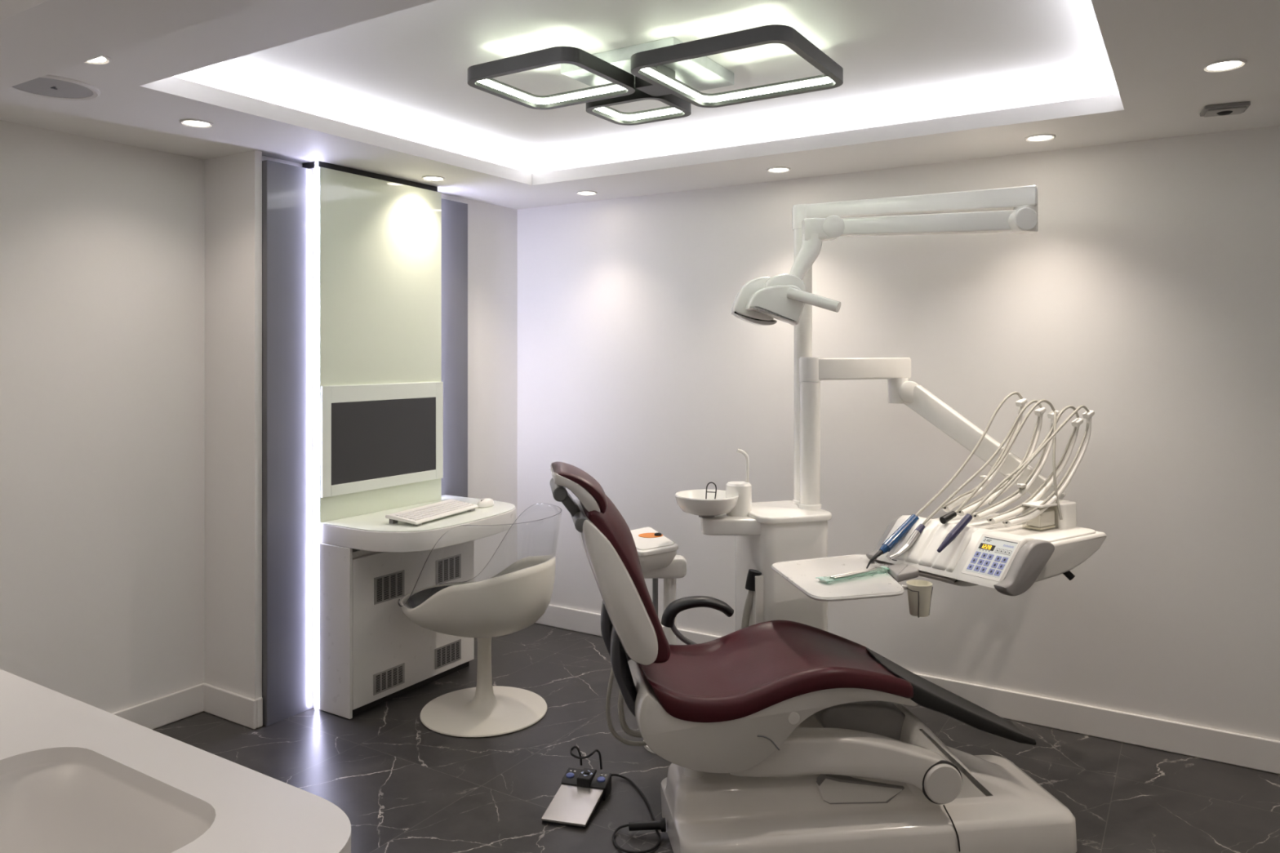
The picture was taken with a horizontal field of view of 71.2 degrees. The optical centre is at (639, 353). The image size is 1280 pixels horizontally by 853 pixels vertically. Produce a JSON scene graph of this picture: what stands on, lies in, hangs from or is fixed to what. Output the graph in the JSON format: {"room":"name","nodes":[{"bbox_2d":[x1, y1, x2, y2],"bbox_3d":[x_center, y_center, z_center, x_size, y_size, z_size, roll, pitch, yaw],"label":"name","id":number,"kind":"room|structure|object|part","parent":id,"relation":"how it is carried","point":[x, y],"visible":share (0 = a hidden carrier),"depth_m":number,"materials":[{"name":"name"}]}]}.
{"room":"dental clinic","nodes":[
{"label":"dental clinic","id":0,"kind":"room"},
{"bbox_2d":[0,120,517,713],"bbox_3d":[-2.164,0.200,2.821,0.460,2.500,5.090,0,0,32],"label":"wall","id":1,"kind":"structure","parent":0,"point":[131,277],"depth_m":3.43,"materials":[{"name":"paint"}]},
{"bbox_2d":[0,0,48,20],"bbox_3d":[-1.736,-0.664,1.968,1.830,0.012,0.160,0,0,32],"label":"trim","id":2,"kind":"structure","parent":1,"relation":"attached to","point":[8,8],"depth_m":1.69,"materials":[{"name":"paint"}]},
{"bbox_2d":[111,683,262,729],"bbox_3d":[-2.080,1.393,2.819,0.344,0.113,4.976,0,0,32],"label":"baseboard","id":3,"kind":"structure","parent":1,"relation":"attached to","point":[247,712],"depth_m":3.50,"materials":[{"name":"paint"}]},
{"bbox_2d":[262,160,312,726],"bbox_3d":[-1.432,0.347,3.589,0.088,2.205,0.214,0,0,32],"label":"wall panel","id":4,"kind":"object","parent":1,"relation":"attached to","point":[286,188],"visible":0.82,"depth_m":3.54,"materials":[{"name":"grey paint"}]},
{"bbox_2d":[302,160,441,709],"bbox_3d":[-1.177,0.330,3.957,0.130,2.240,0.696,0,0,32],"label":"wall panel","id":5,"kind":"object","parent":1,"relation":"attached to","point":[380,236],"depth_m":3.85,"materials":[{"name":"white paint"}]},
{"bbox_3d":[-1.177,0.344,3.962,0.124,2.212,0.688,0,0,32],"label":"panel","id":6,"kind":"part","parent":5,"relation":"part of","materials":[{"name":"white paint"}]},
{"bbox_3d":[-1.318,0.333,3.639,0.011,2.230,0.008,0,0,32],"label":"led strip","id":7,"kind":"part","parent":5,"relation":"part of","materials":[{"name":"white plastic"}]},
{"bbox_2d":[320,382,443,497],"bbox_3d":[-1.114,0.358,3.922,0.014,0.456,0.683,0,0,32],"label":"monitor","id":8,"kind":"object","parent":5,"relation":"attached to","point":[374,436],"visible":1,"depth_m":3.88,"materials":[{"name":"white plastic"}]},
{"bbox_2d":[441,198,467,497],"bbox_3d":[-0.951,0.347,4.398,0.045,2.205,0.252,0,0,32],"label":"wall panel","id":9,"kind":"object","parent":1,"relation":"attached to","point":[454,214],"visible":0.27,"depth_m":4.42,"materials":[{"name":"grey paint"}]},
{"bbox_2d":[0,0,1279,209],"bbox_3d":[-0.259,-0.860,1.689,4.630,0.380,4.990,0,0,32],"label":"ceiling","id":10,"kind":"structure","parent":0,"point":[378,86],"depth_m":2.90,"materials":[{"name":"paint"}]},
{"bbox_2d":[8,74,100,100],"bbox_3d":[-1.737,-0.785,2.633,0.252,0.010,0.252,0,0,32],"label":"ceiling speaker","id":11,"kind":"object","parent":10,"relation":"attached to","point":[51,86],"visible":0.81,"depth_m":2.64,"materials":[{"name":"paint"}]},
{"bbox_2d":[13,77,93,97],"bbox_3d":[-1.737,-0.786,2.633,0.214,0.008,0.214,0,0,32],"label":"grille","id":12,"kind":"object","parent":11,"relation":"attached to","point":[46,87],"depth_m":2.63,"materials":[{"name":"grey metal"}]},
{"bbox_2d":[84,55,111,64],"bbox_3d":[-1.463,-0.787,2.371,0.104,0.006,0.104,0,0,32],"label":"recessed light","id":13,"kind":"object","parent":10,"relation":"in","point":[105,59],"visible":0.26,"depth_m":2.40,"materials":[{"name":"paint"}]},
{"bbox_2d":[179,118,213,128],"bbox_3d":[-1.514,-0.787,3.051,0.104,0.006,0.104,0,0,32],"label":"recessed light","id":14,"kind":"object","parent":10,"relation":"in","point":[193,122],"visible":1,"depth_m":3.04,"materials":[{"name":"paint"}]},
{"bbox_2d":[421,175,444,181],"bbox_3d":[-0.928,-0.787,4.010,0.104,0.006,0.104,0,0,32],"label":"recessed light","id":15,"kind":"object","parent":10,"relation":"in","point":[430,178],"visible":1,"depth_m":4.00,"materials":[{"name":"paint"}]},
{"bbox_2d":[576,190,597,195],"bbox_3d":[-0.262,-0.787,4.374,0.104,0.006,0.104,0,0,32],"label":"recessed light","id":16,"kind":"object","parent":10,"relation":"in","point":[585,192],"visible":1,"depth_m":4.37,"materials":[{"name":"paint"}]},
{"bbox_2d":[467,24,843,125],"bbox_3d":[0.059,-0.875,2.729,0.982,0.114,0.708,0,0,32],"label":"ceiling light","id":17,"kind":"object","parent":10,"relation":"attached to","point":[673,72],"visible":1,"depth_m":2.75,"materials":[{"name":"metal"}]},
{"bbox_3d":[-0.269,-0.839,2.743,0.412,0.041,0.383,0,0,32],"label":"ring frame","id":18,"kind":"part","parent":17,"relation":"part of","materials":[{"name":"metal"}]},
{"bbox_2d":[477,79,626,104],"bbox_3d":[-0.269,-0.841,2.743,0.380,0.021,0.351,0,0,32],"label":"diffuser","id":19,"kind":"object","parent":17,"relation":"attached to","point":[617,88],"depth_m":2.87,"materials":[{"name":"white plastic"}]},
{"bbox_2d":[594,106,681,119],"bbox_3d":[-0.004,-0.841,3.024,0.270,0.021,0.243,0,0,32],"label":"diffuser","id":20,"kind":"object","parent":17,"relation":"attached to","point":[604,113],"depth_m":3.12,"materials":[{"name":"white plastic"}]},
{"bbox_3d":[-0.004,-0.839,3.024,0.302,0.041,0.275,0,0,32],"label":"ring frame","id":21,"kind":"part","parent":17,"relation":"part of","materials":[{"name":"metal"}]},
{"bbox_2d":[640,67,833,102],"bbox_3d":[0.294,-0.841,2.650,0.468,0.021,0.463,0,0,32],"label":"diffuser","id":22,"kind":"object","parent":17,"relation":"attached to","point":[653,76],"depth_m":2.81,"materials":[{"name":"white plastic"}]},
{"bbox_3d":[0.294,-0.839,2.650,0.500,0.041,0.495,0,0,32],"label":"ring frame","id":23,"kind":"part","parent":17,"relation":"part of","materials":[{"name":"metal"}]},
{"bbox_2d":[766,166,791,173],"bbox_3d":[0.593,-0.787,3.821,0.104,0.006,0.104,0,0,32],"label":"recessed light","id":24,"kind":"object","parent":10,"relation":"in","point":[776,169],"visible":1,"depth_m":3.81,"materials":[{"name":"paint"}]},
{"bbox_2d":[1024,133,1055,142],"bbox_3d":[1.459,-0.787,3.257,0.104,0.006,0.104,0,0,32],"label":"recessed light","id":25,"kind":"object","parent":10,"relation":"in","point":[1039,137],"visible":1,"depth_m":3.25,"materials":[{"name":"paint"}]},
{"bbox_2d":[1201,57,1247,71],"bbox_3d":[1.595,-0.787,2.439,0.104,0.006,0.104,0,0,32],"label":"recessed light","id":26,"kind":"object","parent":10,"relation":"in","point":[1226,64],"visible":1,"depth_m":2.43,"materials":[{"name":"paint"}]},
{"bbox_2d":[1200,101,1250,116],"bbox_3d":[1.873,-0.778,2.861,0.124,0.024,0.104,0,0,24],"label":"ceiling sensor","id":27,"kind":"object","parent":10,"relation":"attached to","point":[1237,108],"visible":1,"depth_m":2.83,"materials":[{"name":"grey plastic"}]},
{"bbox_3d":[1.873,-0.775,2.861,0.104,0.005,0.084,0,0,24],"label":"plate","id":28,"kind":"part","parent":27,"relation":"part of","materials":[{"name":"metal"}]},
{"bbox_2d":[152,622,1279,852],"bbox_3d":[-0.273,1.490,1.733,4.900,0.080,5.250,0,0,32],"label":"floor","id":29,"kind":"structure","parent":0,"point":[402,785],"depth_m":3.11,"materials":[{"name":"stone"}]},
{"bbox_2d":[0,669,351,852],"bbox_3d":[-1.581,1.000,1.448,2.634,0.900,0.680,0,0,32],"label":"countertop","id":30,"kind":"structure","parent":29,"relation":"on","point":[77,776],"depth_m":1.17,"materials":[{"name":"white stone"}]},
{"bbox_2d":[0,746,215,852],"bbox_3d":[-0.747,0.613,1.008,0.415,0.125,0.378,0,0,32],"label":"basin","id":31,"kind":"object","parent":30,"relation":"in","point":[53,799],"depth_m":1.17,"materials":[{"name":"white ceramic"}]},
{"bbox_2d":[319,540,474,719],"bbox_3d":[-1.035,1.110,3.885,0.187,0.680,0.717,0,0,32],"label":"base cabinet","id":32,"kind":"object","parent":29,"relation":"on","point":[371,654],"visible":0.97,"depth_m":3.66,"materials":[{"name":"white paint"}]},
{"bbox_3d":[-1.222,1.108,3.588,0.184,0.676,0.014,0,0,32],"label":"panel","id":33,"kind":"part","parent":32,"relation":"part of","materials":[{"name":"white paint"}]},
{"bbox_3d":[-1.032,0.812,3.889,0.128,0.035,0.697,0,0,32],"label":"rail","id":34,"kind":"part","parent":32,"relation":"part of","materials":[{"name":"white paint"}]},
{"bbox_2d":[373,662,404,695],"bbox_3d":[-1.040,1.348,3.704,0.004,0.084,0.167,0,0,32],"label":"vent grille","id":35,"kind":"object","parent":32,"relation":"attached to","point":[388,678],"depth_m":3.70,"materials":[{"name":"metal"}]},
{"bbox_2d":[373,569,404,604],"bbox_3d":[-1.039,0.968,3.706,0.004,0.109,0.162,0,0,32],"label":"vent grille","id":36,"kind":"object","parent":32,"relation":"attached to","point":[388,584],"depth_m":3.70,"materials":[{"name":"metal"}]},
{"bbox_2d":[320,494,515,552],"bbox_3d":[-0.914,0.729,3.860,0.579,0.083,0.802,0,0,32],"label":"desk top","id":37,"kind":"object","parent":32,"relation":"on","point":[373,532],"visible":0.92,"depth_m":3.60,"materials":[{"name":"white paint"}]},
{"bbox_2d":[385,499,478,526],"bbox_3d":[-0.870,0.668,3.768,0.157,0.038,0.430,0,0,24],"label":"keyboard","id":38,"kind":"object","parent":37,"relation":"on","point":[417,516],"visible":1,"depth_m":3.71,"materials":[{"name":"white plastic"}]},
{"bbox_2d":[477,497,493,507],"bbox_3d":[-0.695,0.670,4.025,0.062,0.035,0.104,0,0,22],"label":"computer mouse","id":39,"kind":"object","parent":37,"relation":"on","point":[487,502],"visible":0.98,"depth_m":3.99,"materials":[{"name":"white plastic"}]},
{"bbox_2d":[435,639,461,669],"bbox_3d":[-0.858,1.343,3.995,0.004,0.090,0.163,0,0,32],"label":"vent grille","id":40,"kind":"object","parent":32,"relation":"attached to","point":[448,651],"depth_m":3.99,"materials":[{"name":"metal"}]},
{"bbox_2d":[435,553,461,585],"bbox_3d":[-0.856,0.964,3.998,0.004,0.108,0.157,0,0,32],"label":"vent grille","id":41,"kind":"object","parent":32,"relation":"attached to","point":[448,566],"depth_m":4.00,"materials":[{"name":"metal"}]},
{"bbox_2d":[397,502,561,737],"bbox_3d":[-0.651,1.044,3.632,0.664,0.812,0.572,0,0,25],"label":"tub chair","id":42,"kind":"object","parent":29,"relation":"on","point":[513,599],"visible":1,"depth_m":3.46,"materials":[{"name":"white plastic"}]},
{"bbox_2d":[408,585,452,608],"bbox_3d":[-0.664,1.001,3.638,0.572,0.118,0.479,0,0,25],"label":"seat cushion","id":43,"kind":"object","parent":42,"relation":"on","point":[415,600],"depth_m":3.70,"materials":[{"name":"grey fabric"}]},
{"bbox_2d":[541,746,666,852],"bbox_3d":[-0.086,1.383,2.829,0.394,0.134,0.441,0,0,15],"label":"foot pedal","id":44,"kind":"object","parent":29,"relation":"on","point":[580,793],"visible":1,"depth_m":2.84,"materials":[{"name":"silver metal"}]},
{"bbox_3d":[-0.212,1.428,2.828,0.144,0.028,0.182,0,0,15],"label":"pedal plate","id":45,"kind":"part","parent":44,"relation":"part of","materials":[{"name":"metal"}]},
{"bbox_3d":[-0.184,1.350,2.973,0.113,0.066,0.041,0,0,15],"label":"lifting handle","id":46,"kind":"part","parent":44,"relation":"part of","materials":[{"name":"black metal"}]},
{"bbox_2d":[630,526,687,754],"bbox_3d":[0.021,1.070,3.353,0.305,0.760,0.360,0,0,-37],"label":"tray stand","id":47,"kind":"object","parent":29,"relation":"on","point":[658,557],"visible":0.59,"depth_m":3.26,"materials":[{"name":"beige plastic"}]},
{"bbox_2d":[638,533,662,537],"bbox_3d":[0.041,0.689,3.391,0.096,0.001,0.086,0,0,-30],"label":"disc","id":48,"kind":"object","parent":47,"relation":"on","point":[644,535],"visible":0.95,"depth_m":3.38,"materials":[{"name":"orange plastic"}]},
{"bbox_2d":[653,533,662,536],"bbox_3d":[0.068,0.684,3.385,0.029,0.008,0.029,0,0,32],"label":"ring","id":49,"kind":"object","parent":48,"relation":"on","point":[655,534],"visible":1,"depth_m":3.37,"materials":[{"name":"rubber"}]},
{"bbox_2d":[630,526,678,556],"bbox_3d":[0.026,0.701,3.351,0.315,0.022,0.405,0,0,32],"label":"tray","id":50,"kind":"object","parent":47,"relation":"on","point":[662,546],"depth_m":3.23,"materials":[{"name":"white plastic"}]},
{"bbox_3d":[0.058,1.120,3.400,0.022,0.620,0.022,0,0,32],"label":"post","id":51,"kind":"part","parent":47,"relation":"part of","materials":[{"name":"grey metal"}]},
{"bbox_2d":[638,551,676,571],"bbox_3d":[0.013,0.745,3.352,0.183,0.066,0.414,0,0,-16],"label":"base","id":52,"kind":"object","parent":47,"relation":"on","point":[650,561],"depth_m":3.19,"materials":[{"name":"beige plastic"}]},
{"bbox_3d":[0.112,1.135,3.320,0.200,0.630,0.200,0,0,32],"label":"post","id":53,"kind":"part","parent":47,"relation":"part of","materials":[{"name":"beige plastic"}]},
{"bbox_3d":[0.056,0.790,3.320,0.236,0.069,0.120,0,0,0],"label":"support arm","id":54,"kind":"part","parent":47,"relation":"part of","materials":[{"name":"beige plastic"}]},
{"bbox_2d":[675,448,831,631],"bbox_3d":[0.400,0.901,3.300,0.554,1.098,0.323,0,0,-18],"label":"dental spittoon unit","id":55,"kind":"object","parent":29,"relation":"on","point":[766,534],"visible":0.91,"depth_m":3.20,"materials":[{"name":"beige plastic"}]},
{"bbox_2d":[675,489,738,515],"bbox_3d":[0.243,0.547,3.260,0.232,0.070,0.232,0,0,32],"label":"bowl","id":56,"kind":"object","parent":55,"relation":"on","point":[726,503],"depth_m":3.19,"materials":[{"name":"ceramic"}]},
{"bbox_2d":[705,482,716,498],"bbox_3d":[0.259,0.501,3.250,0.041,0.070,0.004,0,0,0],"label":"wire hook","id":57,"kind":"object","parent":55,"relation":"in","point":[715,492],"visible":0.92,"depth_m":3.25,"materials":[{"name":"silver metal"}]},
{"bbox_2d":[698,513,760,535],"bbox_3d":[0.357,0.615,3.272,0.262,0.074,0.235,0,0,32],"label":"support arm","id":58,"kind":"object","parent":55,"relation":"on","point":[716,524],"depth_m":3.20,"materials":[{"name":"grey plastic"}]},
{"bbox_3d":[0.415,1.000,3.208,0.032,0.420,0.070,0,0,-18],"label":"rail","id":59,"kind":"part","parent":55,"relation":"part of","materials":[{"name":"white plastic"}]},
{"bbox_2d":[731,185,1038,504],"bbox_3d":[0.831,-0.001,3.130,1.024,1.157,0.488,0,0,25],"label":"light","id":60,"kind":"object","parent":55,"relation":"on","point":[788,298],"visible":0.98,"depth_m":3.18,"materials":[{"name":"beige plastic"}]},
{"bbox_3d":[0.629,0.048,3.450,0.078,1.061,0.078,0,0,32],"label":"post","id":61,"kind":"part","parent":60,"relation":"part of","materials":[{"name":"beige plastic"}]},
{"bbox_3d":[0.588,-0.184,3.025,0.186,0.091,0.041,0,0,32],"label":"handle","id":62,"kind":"part","parent":60,"relation":"part of","materials":[{"name":"beige plastic"}]},
{"bbox_3d":[1.005,-0.544,3.273,0.824,0.070,0.080,0,0,25],"label":"arm","id":63,"kind":"part","parent":60,"relation":"part of","materials":[{"name":"beige plastic"}]},
{"bbox_3d":[1.024,-0.462,3.186,0.679,0.072,0.060,0,0,15],"label":"arm","id":64,"kind":"part","parent":60,"relation":"part of","materials":[{"name":"beige plastic"}]},
{"bbox_2d":[798,356,1106,595],"bbox_3d":[1.141,0.379,3.211,0.777,0.734,0.900,0,0,-34],"label":"dental instrument unit","id":65,"kind":"object","parent":55,"relation":"attached to","point":[997,551],"visible":0.94,"depth_m":3.06,"materials":[{"name":"beige plastic"}]},
{"bbox_3d":[0.640,0.342,3.365,0.086,0.473,0.086,0,0,32],"label":"post","id":66,"kind":"part","parent":65,"relation":"part of","materials":[{"name":"beige plastic"}]},
{"bbox_2d":[771,554,918,601],"bbox_3d":[0.680,0.707,2.887,0.481,0.030,0.486,0,0,-16],"label":"tray","id":67,"kind":"object","parent":65,"relation":"attached to","point":[802,574],"visible":0.91,"depth_m":2.83,"materials":[{"name":"white paint"}]},
{"bbox_2d":[814,565,888,582],"bbox_3d":[0.690,0.700,2.842,0.295,0.013,0.058,0,0,-28],"label":"pouch","id":68,"kind":"object","parent":67,"relation":"on","point":[824,578],"visible":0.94,"depth_m":2.80,"materials":[{"name":"white plastic"}]},
{"bbox_2d":[833,566,878,579],"bbox_3d":[0.688,0.696,2.838,0.200,0.015,0.008,0,0,-34],"label":"probe","id":69,"kind":"object","parent":68,"relation":"in","point":[868,571],"visible":1,"depth_m":2.83,"materials":[{"name":"metal"}]},
{"bbox_3d":[0.669,0.699,2.825,0.155,0.009,0.008,0,0,-34],"label":"handle","id":70,"kind":"part","parent":69,"relation":"part of","materials":[{"name":"metal"}]},
{"bbox_2d":[830,566,881,578],"bbox_3d":[0.688,0.698,2.854,0.215,0.011,0.022,0,0,-28],"label":"mirror","id":71,"kind":"object","parent":68,"relation":"in","point":[879,567],"visible":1,"depth_m":2.84,"materials":[{"name":"metal"}]},
{"bbox_3d":[0.662,0.699,2.837,0.154,0.009,0.008,0,0,-31],"label":"handle","id":72,"kind":"part","parent":71,"relation":"part of","materials":[{"name":"metal"}]},
{"bbox_2d":[901,579,933,617],"bbox_3d":[0.853,0.754,2.745,0.089,0.101,0.078,0,0,32],"label":"cup holder","id":73,"kind":"object","parent":67,"relation":"attached to","point":[919,592],"visible":0.96,"depth_m":2.72,"materials":[{"name":"beige plastic"}]},
{"bbox_3d":[0.831,0.058,3.453,0.502,0.091,0.082,0,0,-25],"label":"horizontal arm","id":74,"kind":"part","parent":65,"relation":"part of","materials":[{"name":"beige plastic"}]},
{"bbox_2d":[866,391,1022,568],"bbox_3d":[1.078,0.423,3.140,0.793,0.565,0.040,0,0,-31],"label":"syringe","id":75,"kind":"object","parent":65,"relation":"on","point":[904,528],"visible":1,"depth_m":3.05,"materials":[{"name":"plastic"}]},
{"bbox_2d":[887,400,1042,560],"bbox_3d":[1.141,0.424,3.111,0.765,0.510,0.033,0,0,-29],"label":"dental handpiece","id":76,"kind":"object","parent":65,"relation":"on","point":[917,532],"visible":0.98,"depth_m":3.06,"materials":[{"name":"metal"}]},
{"bbox_3d":[1.239,0.362,3.195,0.453,0.366,0.029,0,0,-33],"label":"whip arm","id":77,"kind":"part","parent":65,"relation":"part of","materials":[{"name":"plastic"}]},
{"bbox_3d":[1.293,0.343,3.381,0.578,0.441,0.068,0,0,32],"label":"sloping arm","id":78,"kind":"part","parent":65,"relation":"part of","materials":[{"name":"beige plastic"}]},
{"bbox_2d":[939,399,1055,524],"bbox_3d":[1.248,0.363,3.098,0.580,0.399,0.027,0,0,-30],"label":"dental handpiece","id":79,"kind":"object","parent":65,"relation":"on","point":[945,518],"visible":1,"depth_m":3.08,"materials":[{"name":"plastic"}]},
{"bbox_3d":[1.281,0.380,3.152,0.477,0.340,0.029,0,0,-34],"label":"whip arm","id":80,"kind":"part","parent":65,"relation":"part of","materials":[{"name":"plastic"}]},
{"bbox_2d":[937,405,1079,552],"bbox_3d":[1.260,0.407,3.029,0.758,0.444,0.026,0,0,-33],"label":"ultrasonic scaler","id":81,"kind":"object","parent":65,"relation":"on","point":[967,517],"visible":0.89,"depth_m":2.92,"materials":[{"name":"white plastic"}]},
{"bbox_3d":[1.311,0.387,3.110,0.465,0.337,0.029,0,0,-34],"label":"whip arm","id":82,"kind":"part","parent":65,"relation":"part of","materials":[{"name":"plastic"}]},
{"bbox_3d":[1.369,0.403,3.083,0.521,0.316,0.029,0,0,-34],"label":"whip arm","id":83,"kind":"part","parent":65,"relation":"part of","materials":[{"name":"plastic"}]},
{"bbox_2d":[1022,500,1057,530],"bbox_3d":[1.355,0.548,3.023,0.107,0.086,0.071,0,0,-34],"label":"box","id":84,"kind":"object","parent":65,"relation":"on","point":[1046,519],"visible":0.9,"depth_m":3.00,"materials":[{"name":"beige plastic"}]},
{"bbox_3d":[1.355,0.509,3.023,0.107,0.008,0.071,0,0,-34],"label":"lid","id":85,"kind":"part","parent":84,"relation":"part of","materials":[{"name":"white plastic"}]},
{"bbox_2d":[1025,524,1055,530],"bbox_3d":[1.355,0.585,3.023,0.088,0.005,0.054,0,0,-34],"label":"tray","id":86,"kind":"object","parent":84,"relation":"on","point":[1040,527],"depth_m":3.00,"materials":[{"name":"plastic"}]},
{"bbox_3d":[1.390,0.387,3.021,0.491,0.347,0.029,0,0,-34],"label":"whip arm","id":87,"kind":"part","parent":65,"relation":"part of","materials":[{"name":"plastic"}]},
{"bbox_2d":[1042,499,1076,528],"bbox_3d":[1.439,0.554,3.080,0.092,0.092,0.100,0,0,-34],"label":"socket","id":88,"kind":"object","parent":65,"relation":"attached to","point":[1068,509],"depth_m":3.03,"materials":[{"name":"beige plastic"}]},
{"bbox_3d":[1.387,0.711,2.905,0.051,0.050,0.023,0,0,22],"label":"lock knob","id":89,"kind":"part","parent":65,"relation":"part of","materials":[{"name":"black plastic"}]},
{"bbox_2d":[550,461,1077,852],"bbox_3d":[0.498,0.884,2.721,1.532,1.131,0.540,0,0,-8],"label":"dental chair","id":90,"kind":"object","parent":29,"relation":"on","point":[777,736],"visible":1,"depth_m":2.54,"materials":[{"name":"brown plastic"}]},
{"bbox_2d":[579,495,670,663],"bbox_3d":[-0.054,0.626,2.619,0.227,0.444,0.414,0,0,-8],"label":"shell","id":91,"kind":"object","parent":90,"relation":"on","point":[629,617],"depth_m":2.43,"materials":[{"name":"white plastic"}]},
{"bbox_3d":[0.188,0.837,2.915,0.240,0.091,0.068,0,0,-8],"label":"armrest","id":92,"kind":"part","parent":90,"relation":"part of","materials":[{"name":"black plastic"}]},
{"bbox_2d":[639,620,913,722],"bbox_3d":[0.382,0.936,2.680,0.799,0.135,0.493,0,0,-8],"label":"seat cushion","id":93,"kind":"object","parent":90,"relation":"on","point":[773,671],"depth_m":2.54,"materials":[{"name":"red leather"}]},
{"bbox_3d":[0.531,1.178,2.860,0.688,0.208,0.075,0,0,-8],"label":"lift arm","id":94,"kind":"part","parent":90,"relation":"part of"},
{"bbox_3d":[0.575,1.178,2.553,0.688,0.208,0.085,0,0,-8],"label":"lift arm","id":95,"kind":"part","parent":90,"relation":"part of"},
{"bbox_2d":[517,124,1279,741],"bbox_3d":[1.062,0.200,3.870,4.900,2.500,0.110,0,0,32],"label":"wall","id":96,"kind":"structure","parent":0,"point":[1144,295],"depth_m":3.60,"materials":[{"name":"paint"}]},
{"bbox_2d":[535,604,1279,774],"bbox_3d":[1.174,1.393,3.728,4.360,0.113,0.014,0,0,32],"label":"baseboard","id":97,"kind":"structure","parent":96,"relation":"attached to","point":[1242,750],"depth_m":3.37,"materials":[{"name":"paint"}]}
]}

